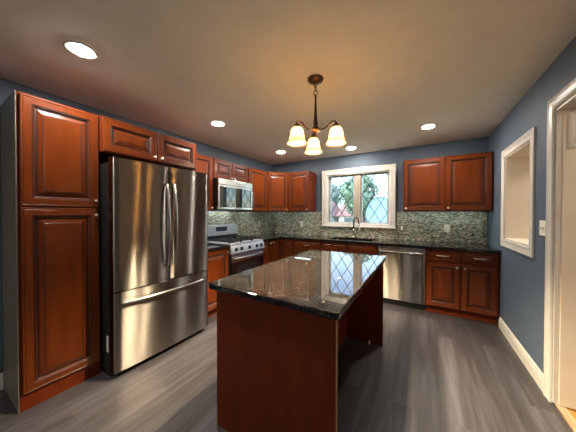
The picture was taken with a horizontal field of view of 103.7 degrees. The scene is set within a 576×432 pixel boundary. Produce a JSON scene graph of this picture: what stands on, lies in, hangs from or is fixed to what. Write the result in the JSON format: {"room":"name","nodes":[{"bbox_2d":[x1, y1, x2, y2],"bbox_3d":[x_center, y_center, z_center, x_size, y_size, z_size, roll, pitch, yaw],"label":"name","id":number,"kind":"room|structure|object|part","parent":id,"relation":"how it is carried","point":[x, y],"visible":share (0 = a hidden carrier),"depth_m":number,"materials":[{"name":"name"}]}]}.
{"room":"kitchen","nodes":[
{"label":"kitchen","id":0,"kind":"room"},
{"bbox_2d":[0,126,3,376],"bbox_3d":[-3.050,0.117,0.641,0.370,2.442,2.752,0,1,31],"label":"wall","id":1,"kind":"structure","parent":0,"point":[1,280],"depth_m":1.73,"materials":[{"name":"blue paint"}]},
{"bbox_2d":[0,373,3,389],"bbox_3d":[-2.884,1.276,0.558,0.014,0.124,2.739,0,1,31],"label":"baseboard","id":2,"kind":"structure","parent":1,"relation":"attached to","point":[1,374],"depth_m":1.73,"materials":[{"name":"white paint"}]},
{"bbox_2d":[0,78,271,235],"bbox_3d":[-1.437,0.087,3.522,0.200,2.442,3.845,0,1,31],"label":"wall","id":3,"kind":"structure","parent":0,"point":[7,87],"depth_m":2.71,"materials":[{"name":"blue paint"}]},
{"bbox_2d":[98,115,195,170],"bbox_3d":[-1.572,-0.694,2.425,0.678,0.303,0.929,0,1,31],"label":"upper cabinet","id":4,"kind":"object","parent":3,"relation":"attached to","point":[119,139],"visible":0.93,"depth_m":2.16,"materials":[{"name":"brown wood"}]},
{"bbox_3d":[-1.431,-0.690,2.077,0.020,0.283,0.448,0,1,31],"label":"door","id":5,"kind":"part","parent":4,"relation":"part of","materials":[{"name":"brown wood"}]},
{"bbox_3d":[-1.198,-0.694,2.470,0.020,0.283,0.449,0,1,31],"label":"door","id":6,"kind":"part","parent":4,"relation":"part of","materials":[{"name":"brown wood"}]},
{"bbox_2d":[193,153,213,210],"bbox_3d":[-1.339,-0.462,3.138,0.352,0.781,0.521,0,1,31],"label":"upper cabinet","id":7,"kind":"object","parent":3,"relation":"attached to","point":[204,164],"visible":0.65,"depth_m":3.22,"materials":[{"name":"brown wood"}]},
{"bbox_2d":[213,158,247,182],"bbox_3d":[-1.011,-0.709,3.688,0.352,0.299,0.761,0,1,31],"label":"upper cabinet","id":8,"kind":"object","parent":3,"relation":"attached to","point":[222,169],"visible":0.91,"depth_m":3.56,"materials":[{"name":"brown wood"}]},
{"bbox_3d":[-0.989,-0.706,3.458,0.020,0.277,0.366,0,1,31],"label":"door","id":9,"kind":"part","parent":8,"relation":"part of","materials":[{"name":"brown wood"}]},
{"bbox_2d":[213,178,253,210],"bbox_3d":[-0.966,-0.321,3.665,0.441,0.461,0.757,0,1,31],"label":"microwave","id":10,"kind":"object","parent":8,"relation":"attached to","point":[228,195],"visible":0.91,"depth_m":3.48,"materials":[{"name":"silver metal"}]},
{"bbox_3d":[-0.819,-0.283,3.578,0.030,0.364,0.757,0,1,31],"label":"door","id":11,"kind":"part","parent":10,"relation":"part of","materials":[{"name":"silver metal"}]},
{"bbox_3d":[-0.807,-0.283,3.571,0.002,0.298,0.691,0,1,31],"label":"door glass","id":12,"kind":"part","parent":10,"relation":"part of","materials":[{"name":"black"}]},
{"bbox_3d":[-0.798,-0.709,3.779,0.020,0.277,0.366,0,1,31],"label":"door","id":13,"kind":"part","parent":8,"relation":"part of","materials":[{"name":"brown wood"}]},
{"bbox_2d":[248,167,266,211],"bbox_3d":[-0.672,-0.474,4.260,0.352,0.781,0.561,0,1,31],"label":"upper cabinet","id":14,"kind":"object","parent":3,"relation":"attached to","point":[257,178],"visible":0.41,"depth_m":4.19,"materials":[{"name":"brown wood"}]},
{"bbox_2d":[0,0,575,164],"bbox_3d":[0.438,-1.178,0.851,6.137,0.150,6.900,0,1,31],"label":"ceiling","id":15,"kind":"structure","parent":0,"point":[390,69],"depth_m":1.62,"materials":[{"name":"paint"}]},
{"bbox_2d":[62,40,98,59],"bbox_3d":[-1.385,-1.105,1.515,0.180,0.014,0.180,0,1,31],"label":"recessed light","id":16,"kind":"object","parent":15,"relation":"in","point":[77,48],"visible":1,"depth_m":1.50,"materials":[{"name":"white paint"}]},
{"bbox_2d":[68,43,93,56],"bbox_3d":[-1.385,-1.105,1.515,0.127,0.014,0.127,0,1,31],"label":"diffuser","id":17,"kind":"object","parent":16,"relation":"attached to","point":[78,49],"depth_m":1.50,"materials":[{"name":"white plastic"}]},
{"bbox_2d":[210,121,225,126],"bbox_3d":[-0.852,-1.118,2.751,0.180,0.014,0.180,0,1,31],"label":"recessed light","id":18,"kind":"object","parent":15,"relation":"in","point":[214,123],"visible":1,"depth_m":2.74,"materials":[{"name":"white plastic"}]},
{"bbox_2d":[213,122,222,125],"bbox_3d":[-0.852,-1.118,2.751,0.127,0.014,0.127,0,1,31],"label":"diffuser","id":19,"kind":"object","parent":18,"relation":"attached to","point":[214,123],"depth_m":2.74,"materials":[{"name":"white plastic"}]},
{"bbox_2d":[286,74,346,155],"bbox_3d":[0.261,-0.836,1.818,0.434,0.554,0.473,0,1,31],"label":"chandelier","id":20,"kind":"object","parent":15,"relation":"hanging from","point":[336,138],"visible":1,"depth_m":1.80,"materials":[{"name":"white glass"}]},
{"bbox_3d":[0.071,-0.623,1.758,0.172,0.130,0.172,0,1,31],"label":"lamp shade","id":21,"kind":"part","parent":20,"relation":"part of","materials":[{"name":"white glass"}]},
{"bbox_3d":[0.135,-0.718,1.791,0.157,0.058,0.013,0,1,-29],"label":"arm","id":22,"kind":"part","parent":20,"relation":"part of","materials":[{"name":"brown metal"}]},
{"bbox_3d":[0.227,-0.626,2.015,0.172,0.130,0.172,0,1,31],"label":"lamp shade","id":23,"kind":"part","parent":20,"relation":"part of","materials":[{"name":"white glass"}]},
{"bbox_3d":[0.224,-0.817,1.839,0.064,0.334,0.064,0,1,31],"label":"stem","id":24,"kind":"part","parent":20,"relation":"part of","materials":[{"name":"brown metal"}]},
{"bbox_3d":[0.311,-0.717,1.788,0.157,0.058,0.014,0,1,31],"label":"arm","id":25,"kind":"part","parent":20,"relation":"part of","materials":[{"name":"brown metal"}]},
{"bbox_3d":[0.373,-0.623,1.751,0.172,0.130,0.172,0,1,31],"label":"lamp shade","id":26,"kind":"part","parent":20,"relation":"part of","materials":[{"name":"white glass"}]},
{"bbox_2d":[345,146,356,149],"bbox_3d":[1.050,-1.127,3.773,0.180,0.014,0.180,0,1,31],"label":"recessed light","id":27,"kind":"object","parent":15,"relation":"in","point":[351,147],"visible":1,"depth_m":3.75,"materials":[{"name":"white"}]},
{"bbox_2d":[420,124,436,129],"bbox_3d":[1.764,-1.116,2.840,0.180,0.014,0.180,0,1,31],"label":"recessed light","id":28,"kind":"object","parent":15,"relation":"in","point":[428,126],"visible":1,"depth_m":2.82,"materials":[{"name":"white plastic"}]},
{"bbox_2d":[423,125,433,128],"bbox_3d":[1.764,-1.116,2.840,0.127,0.014,0.127,0,1,31],"label":"diffuser","id":29,"kind":"object","parent":28,"relation":"attached to","point":[424,126],"depth_m":2.82,"materials":[{"name":"white plastic"}]},
{"bbox_2d":[0,303,575,431],"bbox_3d":[0.423,1.389,0.858,6.137,0.100,6.850,0,1,31],"label":"floor","id":30,"kind":"structure","parent":0,"point":[432,371],"depth_m":1.72,"materials":[{"name":"grey wood"}]},
{"bbox_2d":[0,90,100,413],"bbox_3d":[-1.935,0.243,1.845,0.658,2.165,0.453,0,1,31],"label":"pantry cabinet","id":31,"kind":"object","parent":30,"relation":"on","point":[50,149],"visible":0.98,"depth_m":1.65,"materials":[{"name":"brown wood"}]},
{"bbox_3d":[-2.071,0.245,1.665,0.607,2.165,0.006,0,1,31],"label":"panel","id":32,"kind":"part","parent":31,"relation":"part of","materials":[{"name":"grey wood"}]},
{"bbox_3d":[-1.684,-0.447,1.694,0.020,0.757,0.426,0,1,31],"label":"door","id":33,"kind":"part","parent":31,"relation":"part of","materials":[{"name":"brown wood"}]},
{"bbox_3d":[-1.685,0.576,1.705,0.020,1.273,0.426,0,1,31],"label":"door","id":34,"kind":"part","parent":31,"relation":"part of","materials":[{"name":"brown wood"}]},
{"bbox_2d":[99,157,207,375],"bbox_3d":[-1.461,0.422,2.379,0.871,1.797,0.925,0,1,31],"label":"refrigerator","id":35,"kind":"object","parent":30,"relation":"on","point":[153,218],"visible":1,"depth_m":2.03,"materials":[{"name":"grey metal"}]},
{"bbox_3d":[-1.296,0.070,2.008,0.086,1.085,0.462,0,1,31],"label":"door","id":36,"kind":"part","parent":35,"relation":"part of","materials":[{"name":"silver metal"}]},
{"bbox_3d":[-1.177,0.943,2.216,0.088,0.644,0.925,0,1,31],"label":"freezer drawer","id":37,"kind":"part","parent":35,"relation":"part of","materials":[{"name":"silver metal"}]},
{"bbox_3d":[-1.137,0.083,2.144,0.072,0.794,0.025,0,1,31],"label":"handle","id":38,"kind":"part","parent":35,"relation":"part of","materials":[{"name":"silver metal"}]},
{"bbox_3d":[-1.100,0.083,2.206,0.072,0.794,0.025,0,1,31],"label":"handle","id":39,"kind":"part","parent":35,"relation":"part of","materials":[{"name":"silver metal"}]},
{"bbox_3d":[-1.058,0.066,2.408,0.086,1.085,0.457,0,1,31],"label":"door","id":40,"kind":"part","parent":35,"relation":"part of","materials":[{"name":"silver metal"}]},
{"bbox_2d":[207,248,228,316],"bbox_3d":[-1.205,0.874,3.076,0.664,0.878,0.509,0,1,31],"label":"base cabinet","id":41,"kind":"object","parent":30,"relation":"on","point":[217,269],"visible":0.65,"depth_m":2.94,"materials":[{"name":"brown wood"}]},
{"bbox_2d":[208,243,230,250],"bbox_3d":[-1.202,0.416,3.070,0.651,0.034,0.511,0,1,31],"label":"countertop","id":42,"kind":"structure","parent":41,"relation":"on","point":[211,246],"depth_m":3.01,"materials":[{"name":"black stone"}]},
{"bbox_2d":[208,224,264,275],"bbox_3d":[-0.843,0.728,3.603,0.723,1.160,0.757,0,1,31],"label":"gas range","id":43,"kind":"object","parent":30,"relation":"on","point":[245,253],"visible":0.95,"depth_m":3.50,"materials":[{"name":"grey metal"}]},
{"bbox_2d":[208,239,262,245],"bbox_3d":[-0.855,0.401,3.607,0.570,0.022,0.757,0,1,31],"label":"cooktop","id":44,"kind":"object","parent":43,"relation":"in","point":[242,242],"depth_m":3.39,"materials":[{"name":"silver metal"}]},
{"bbox_3d":[-0.609,0.818,3.465,0.038,0.553,0.749,0,1,31],"label":"oven door","id":45,"kind":"part","parent":43,"relation":"part of","materials":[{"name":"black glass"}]},
{"bbox_3d":[-0.605,0.475,3.459,0.050,0.119,0.757,0,1,31],"label":"control panel","id":46,"kind":"part","parent":43,"relation":"part of","materials":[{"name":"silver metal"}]},
{"bbox_3d":[-0.561,0.595,3.434,0.067,0.028,0.685,0,1,31],"label":"handle","id":47,"kind":"part","parent":43,"relation":"part of","materials":[{"name":"silver metal"}]},
{"bbox_2d":[264,240,271,264],"bbox_3d":[-0.618,0.864,4.064,0.664,0.878,0.256,0,1,31],"label":"base cabinet","id":48,"kind":"object","parent":30,"relation":"on","point":[267,255],"visible":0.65,"depth_m":3.92,"materials":[{"name":"brown wood"}]},
{"bbox_2d":[271,239,293,261],"bbox_3d":[-0.210,0.859,4.505,0.914,0.878,0.914,0,1,31],"label":"base cabinet","id":49,"kind":"object","parent":30,"relation":"on","point":[280,248],"visible":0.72,"depth_m":4.17,"materials":[{"name":"brown wood"}]},
{"bbox_3d":[-0.229,0.812,4.147,0.020,0.751,0.279,0,1,31],"label":"door","id":50,"kind":"part","parent":49,"relation":"part of","materials":[{"name":"brown wood"}]},
{"bbox_3d":[-0.023,0.811,4.200,0.279,0.751,0.020,0,1,31],"label":"door","id":51,"kind":"part","parent":49,"relation":"part of","materials":[{"name":"brown wood"}]},
{"bbox_2d":[250,233,500,253],"bbox_3d":[0.938,0.412,3.664,3.724,0.034,1.162,0,1,31],"label":"countertop","id":52,"kind":"structure","parent":49,"relation":"on","point":[471,247],"depth_m":3.41,"materials":[{"name":"black stone"}]},
{"bbox_2d":[352,217,359,237],"bbox_3d":[1.228,0.203,4.021,0.083,0.376,0.218,0,1,-19],"label":"faucet","id":53,"kind":"object","parent":52,"relation":"on","point":[354,232],"visible":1,"depth_m":4.08,"materials":[{"name":"silver metal"}]},
{"bbox_3d":[1.212,0.133,4.016,0.027,0.236,0.186,0,1,-16],"label":"spout","id":54,"kind":"part","parent":53,"relation":"part of","materials":[{"name":"silver metal"}]},
{"bbox_2d":[217,265,382,431],"bbox_3d":[0.246,0.888,1.879,0.816,0.878,1.470,0,1,31],"label":"kitchen island","id":55,"kind":"object","parent":30,"relation":"on","point":[277,366],"visible":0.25,"depth_m":1.25,"materials":[{"name":"brown wood"}]},
{"bbox_3d":[-0.112,0.895,1.248,0.782,0.878,0.020,0,1,31],"label":"panel","id":56,"kind":"part","parent":55,"relation":"part of","materials":[{"name":"brown wood"}]},
{"bbox_2d":[208,250,385,319],"bbox_3d":[0.248,0.431,1.856,0.846,0.034,1.534,0,1,31],"label":"island countertop","id":57,"kind":"structure","parent":55,"relation":"on","point":[325,284],"depth_m":1.42,"materials":[{"name":"black stone"}]},
{"bbox_3d":[0.274,0.889,1.862,0.016,0.878,1.429,0,1,31],"label":"panel","id":58,"kind":"part","parent":55,"relation":"part of","materials":[{"name":"brown wood"}]},
{"bbox_3d":[0.628,0.882,2.495,0.782,0.878,0.020,0,1,31],"label":"panel","id":59,"kind":"part","parent":55,"relation":"part of","materials":[{"name":"brown wood"}]},
{"bbox_2d":[294,240,320,254],"bbox_3d":[0.478,0.863,4.241,0.536,0.878,0.666,0,1,31],"label":"base cabinet","id":60,"kind":"object","parent":30,"relation":"on","point":[300,246],"visible":0.27,"depth_m":3.99,"materials":[{"name":"brown wood"}]},
{"bbox_3d":[0.218,0.890,4.058,0.254,0.598,0.020,0,1,31],"label":"door","id":61,"kind":"part","parent":60,"relation":"part of","materials":[{"name":"brown wood"}]},
{"bbox_3d":[0.330,0.510,3.987,0.514,0.143,0.020,0,1,31],"label":"drawer","id":62,"kind":"part","parent":60,"relation":"part of","materials":[{"name":"brown wood"}]},
{"bbox_2d":[321,241,377,255],"bbox_3d":[1.102,0.868,3.871,0.909,0.878,0.664,0,1,31],"label":"base cabinet","id":63,"kind":"object","parent":30,"relation":"on","point":[366,249],"visible":0.14,"depth_m":3.59,"materials":[{"name":"brown wood"}]},
{"bbox_2d":[378,245,424,310],"bbox_3d":[1.746,0.875,3.462,0.602,0.873,0.672,0,1,31],"label":"dishwasher","id":64,"kind":"object","parent":30,"relation":"on","point":[403,267],"visible":0.96,"depth_m":3.20,"materials":[{"name":"grey metal"}]},
{"bbox_3d":[1.588,0.514,3.193,0.571,0.024,0.055,0,1,31],"label":"handle","id":65,"kind":"part","parent":64,"relation":"part of","materials":[{"name":"silver metal"}]},
{"bbox_2d":[425,248,499,323],"bbox_3d":[2.344,0.877,3.132,0.753,0.878,0.666,0,1,31],"label":"base cabinet","id":66,"kind":"object","parent":30,"relation":"on","point":[463,284],"visible":0.97,"depth_m":2.87,"materials":[{"name":"brown wood"}]},
{"bbox_3d":[2.036,0.523,2.973,0.356,0.143,0.020,0,1,31],"label":"drawer","id":67,"kind":"part","parent":66,"relation":"part of","materials":[{"name":"brown wood"}]},
{"bbox_3d":[2.038,0.907,2.977,0.360,0.585,0.020,0,1,31],"label":"door","id":68,"kind":"part","parent":66,"relation":"part of","materials":[{"name":"brown wood"}]},
{"bbox_3d":[2.354,0.909,2.788,0.346,0.585,0.020,0,1,31],"label":"door","id":69,"kind":"part","parent":66,"relation":"part of","materials":[{"name":"brown wood"}]},
{"bbox_3d":[2.357,0.525,2.783,0.342,0.143,0.020,0,1,31],"label":"drawer","id":70,"kind":"part","parent":66,"relation":"part of","materials":[{"name":"brown wood"}]},
{"bbox_2d":[272,137,488,243],"bbox_3d":[1.417,0.082,4.179,4.437,2.442,0.200,0,1,31],"label":"wall","id":71,"kind":"structure","parent":0,"point":[475,145],"depth_m":3.83,"materials":[{"name":"blue paint"}]},
{"bbox_2d":[267,172,287,211],"bbox_3d":[-0.257,-0.478,4.694,0.624,0.781,0.614,0,1,31],"label":"upper cabinet","id":72,"kind":"object","parent":71,"relation":"attached to","point":[277,182],"visible":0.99,"depth_m":4.47,"materials":[{"name":"brown wood"}]},
{"bbox_2d":[288,171,315,211],"bbox_3d":[0.269,-0.476,4.533,0.470,0.781,0.352,0,1,31],"label":"upper cabinet","id":73,"kind":"object","parent":71,"relation":"attached to","point":[301,185],"visible":1,"depth_m":4.41,"materials":[{"name":"brown wood"}]},
{"bbox_2d":[208,211,487,243],"bbox_3d":[0.604,0.166,3.110,3.730,0.467,2.469,0,1,31],"label":"tile backsplash","id":74,"kind":"structure","parent":71,"relation":"attached to","point":[465,226],"depth_m":3.79,"materials":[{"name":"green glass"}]},
{"bbox_2d":[399,225,403,231],"bbox_3d":[1.896,0.203,3.764,0.072,0.116,0.009,0,1,31],"label":"wall outlet","id":75,"kind":"object","parent":74,"relation":"attached to","point":[401,227],"visible":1,"depth_m":3.76,"materials":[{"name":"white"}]},
{"bbox_2d":[444,224,449,231],"bbox_3d":[2.425,0.186,3.449,0.072,0.116,0.009,0,1,31],"label":"wall outlet","id":76,"kind":"object","parent":74,"relation":"attached to","point":[446,226],"visible":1,"depth_m":3.45,"materials":[{"name":"beige plastic"}]},
{"bbox_2d":[320,164,396,228],"bbox_3d":[1.280,-0.339,4.210,1.360,1.094,0.220,0,1,31],"label":"window","id":77,"kind":"structure","parent":71,"relation":"in","point":[357,174],"depth_m":4.17,"materials":[{"name":"white paint"}]},
{"bbox_3d":[1.042,-0.326,4.389,0.497,0.894,0.045,0,1,31],"label":"sash","id":78,"kind":"part","parent":77,"relation":"part of","materials":[{"name":"clear glass"}]},
{"bbox_3d":[1.300,-0.324,4.215,0.120,0.894,0.090,0,1,31],"label":"post","id":79,"kind":"part","parent":77,"relation":"part of","materials":[{"name":"white wood"}]},
{"bbox_3d":[1.566,-0.322,4.078,0.474,0.894,0.045,0,1,31],"label":"sash","id":80,"kind":"part","parent":77,"relation":"part of","materials":[{"name":"clear glass"}]},
{"bbox_2d":[403,151,493,210],"bbox_3d":[2.295,-0.461,3.330,1.056,0.781,0.352,0,1,31],"label":"upper cabinet","id":81,"kind":"object","parent":71,"relation":"attached to","point":[464,182],"visible":1,"depth_m":3.17,"materials":[{"name":"brown wood"}]},
{"bbox_3d":[2.003,-0.460,3.345,0.521,0.759,0.020,0,1,31],"label":"door","id":82,"kind":"part","parent":81,"relation":"part of","materials":[{"name":"brown wood"}]},
{"bbox_3d":[2.449,-0.457,3.080,0.498,0.759,0.020,0,1,31],"label":"door","id":83,"kind":"part","parent":81,"relation":"part of","materials":[{"name":"brown wood"}]},
{"bbox_2d":[488,36,575,403],"bbox_3d":[1.210,0.124,0.348,0.120,2.442,6.600,0,1,31],"label":"wall","id":84,"kind":"structure","parent":0,"point":[522,277],"depth_m":1.97,"materials":[{"name":"blue paint"}]},
{"bbox_2d":[505,141,529,245],"bbox_3d":[2.453,-0.196,2.142,0.419,0.924,0.709,0,1,31],"label":"wall niche","id":85,"kind":"object","parent":84,"relation":"in","point":[517,162],"visible":0.22,"depth_m":2.49,"materials":[{"name":"beige paint"}]},
{"bbox_2d":[500,127,535,257],"bbox_3d":[2.264,-0.197,2.255,0.018,1.091,0.876,0,1,31],"label":"trim","id":86,"kind":"structure","parent":84,"relation":"attached to","point":[530,136],"depth_m":1.98,"materials":[{"name":"white paint"}]},
{"bbox_2d":[499,317,543,391],"bbox_3d":[2.212,1.263,2.183,0.014,0.124,1.158,0,1,31],"label":"baseboard","id":87,"kind":"structure","parent":84,"relation":"attached to","point":[536,373],"depth_m":2.03,"materials":[{"name":"white paint"}]},
{"bbox_2d":[539,220,545,235],"bbox_3d":[1.955,0.093,1.738,0.018,0.116,0.120,0,1,31],"label":"light switch","id":88,"kind":"object","parent":84,"relation":"attached to","point":[542,225],"visible":0.9,"depth_m":1.74,"materials":[{"name":"beige plastic"}]},
{"bbox_2d":[543,78,575,403],"bbox_3d":[1.710,0.253,1.203,0.150,2.166,1.022,0,1,31],"label":"trim","id":89,"kind":"structure","parent":84,"relation":"attached to","point":[554,116],"depth_m":1.60,"materials":[{"name":"white paint"}]},
{"bbox_2d":[559,110,575,409],"bbox_3d":[2.250,0.304,1.385,0.800,2.038,0.086,0,1,31],"label":"door","id":90,"kind":"structure","parent":84,"relation":"in","point":[567,336],"depth_m":1.55,"materials":[{"name":"beige paint"}]},
{"bbox_3d":[2.233,-0.582,1.345,0.760,0.255,0.016,0,1,31],"label":"arch frame","id":91,"kind":"part","parent":90,"relation":"part of","materials":[{"name":"white paint"}]},
{"bbox_2d":[555,403,575,431],"bbox_3d":[1.693,1.330,1.224,0.047,0.012,0.856,0,1,31],"label":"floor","id":92,"kind":"structure","parent":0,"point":[567,415],"depth_m":1.49,"materials":[{"name":"brown wood"}]},
{"label":"outside","id":93,"kind":"structure","parent":0,"visible":0},
{"bbox_3d":[20.614,2.270,45.374,85.000,0.200,89.400,0,1,31],"label":"lawn","id":94,"kind":"structure","parent":93,"visible":0},
{"bbox_2d":[331,202,338,221],"bbox_3d":[5.505,-0.038,34.203,4.200,4.630,8.600,0,1,31],"label":"house","id":95,"kind":"structure","parent":94,"relation":"on","point":[335,211],"depth_m":33.79,"materials":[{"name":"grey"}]},
{"bbox_2d":[332,179,341,206],"bbox_3d":[8.690,-2.974,46.066,6.145,10.259,6.635,0,1,31],"label":"tree","id":96,"kind":"object","parent":94,"relation":"on","point":[336,193],"visible":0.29,"depth_m":44.96,"materials":[{"name":"green plant"}]},
{"bbox_2d":[336,204,366,221],"bbox_3d":[11.596,0.126,33.494,6.600,4.330,7.600,0,1,31],"label":"house","id":97,"kind":"structure","parent":94,"relation":"on","point":[346,214],"depth_m":31.71,"materials":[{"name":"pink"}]},
{"bbox_3d":[8.397,0.713,31.249,1.300,1.000,0.013,0,1,31],"label":"pane","id":98,"kind":"part","parent":97,"relation":"part of","materials":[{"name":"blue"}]},
{"bbox_2d":[337,176,379,204],"bbox_3d":[12.833,-2.744,41.924,8.204,9.898,5.550,0,1,-7],"label":"tree","id":99,"kind":"object","parent":94,"relation":"on","point":[339,185],"visible":0.1,"depth_m":40.98,"materials":[{"name":"green plant"}]},
{"bbox_2d":[339,175,379,221],"bbox_3d":[6.429,-0.667,20.179,3.414,6.208,3.637,0,1,31],"label":"tree","id":100,"kind":"object","parent":94,"relation":"on","point":[368,192],"visible":0.38,"depth_m":19.59,"materials":[{"name":"green plant"}]},
{"bbox_2d":[366,196,386,222],"bbox_3d":[7.336,0.514,17.418,2.040,3.900,2.800,0,1,31],"label":"garden shed","id":101,"kind":"object","parent":94,"relation":"on","point":[380,212],"visible":0.3,"depth_m":16.39,"materials":[{"name":"blue"}]}
]}

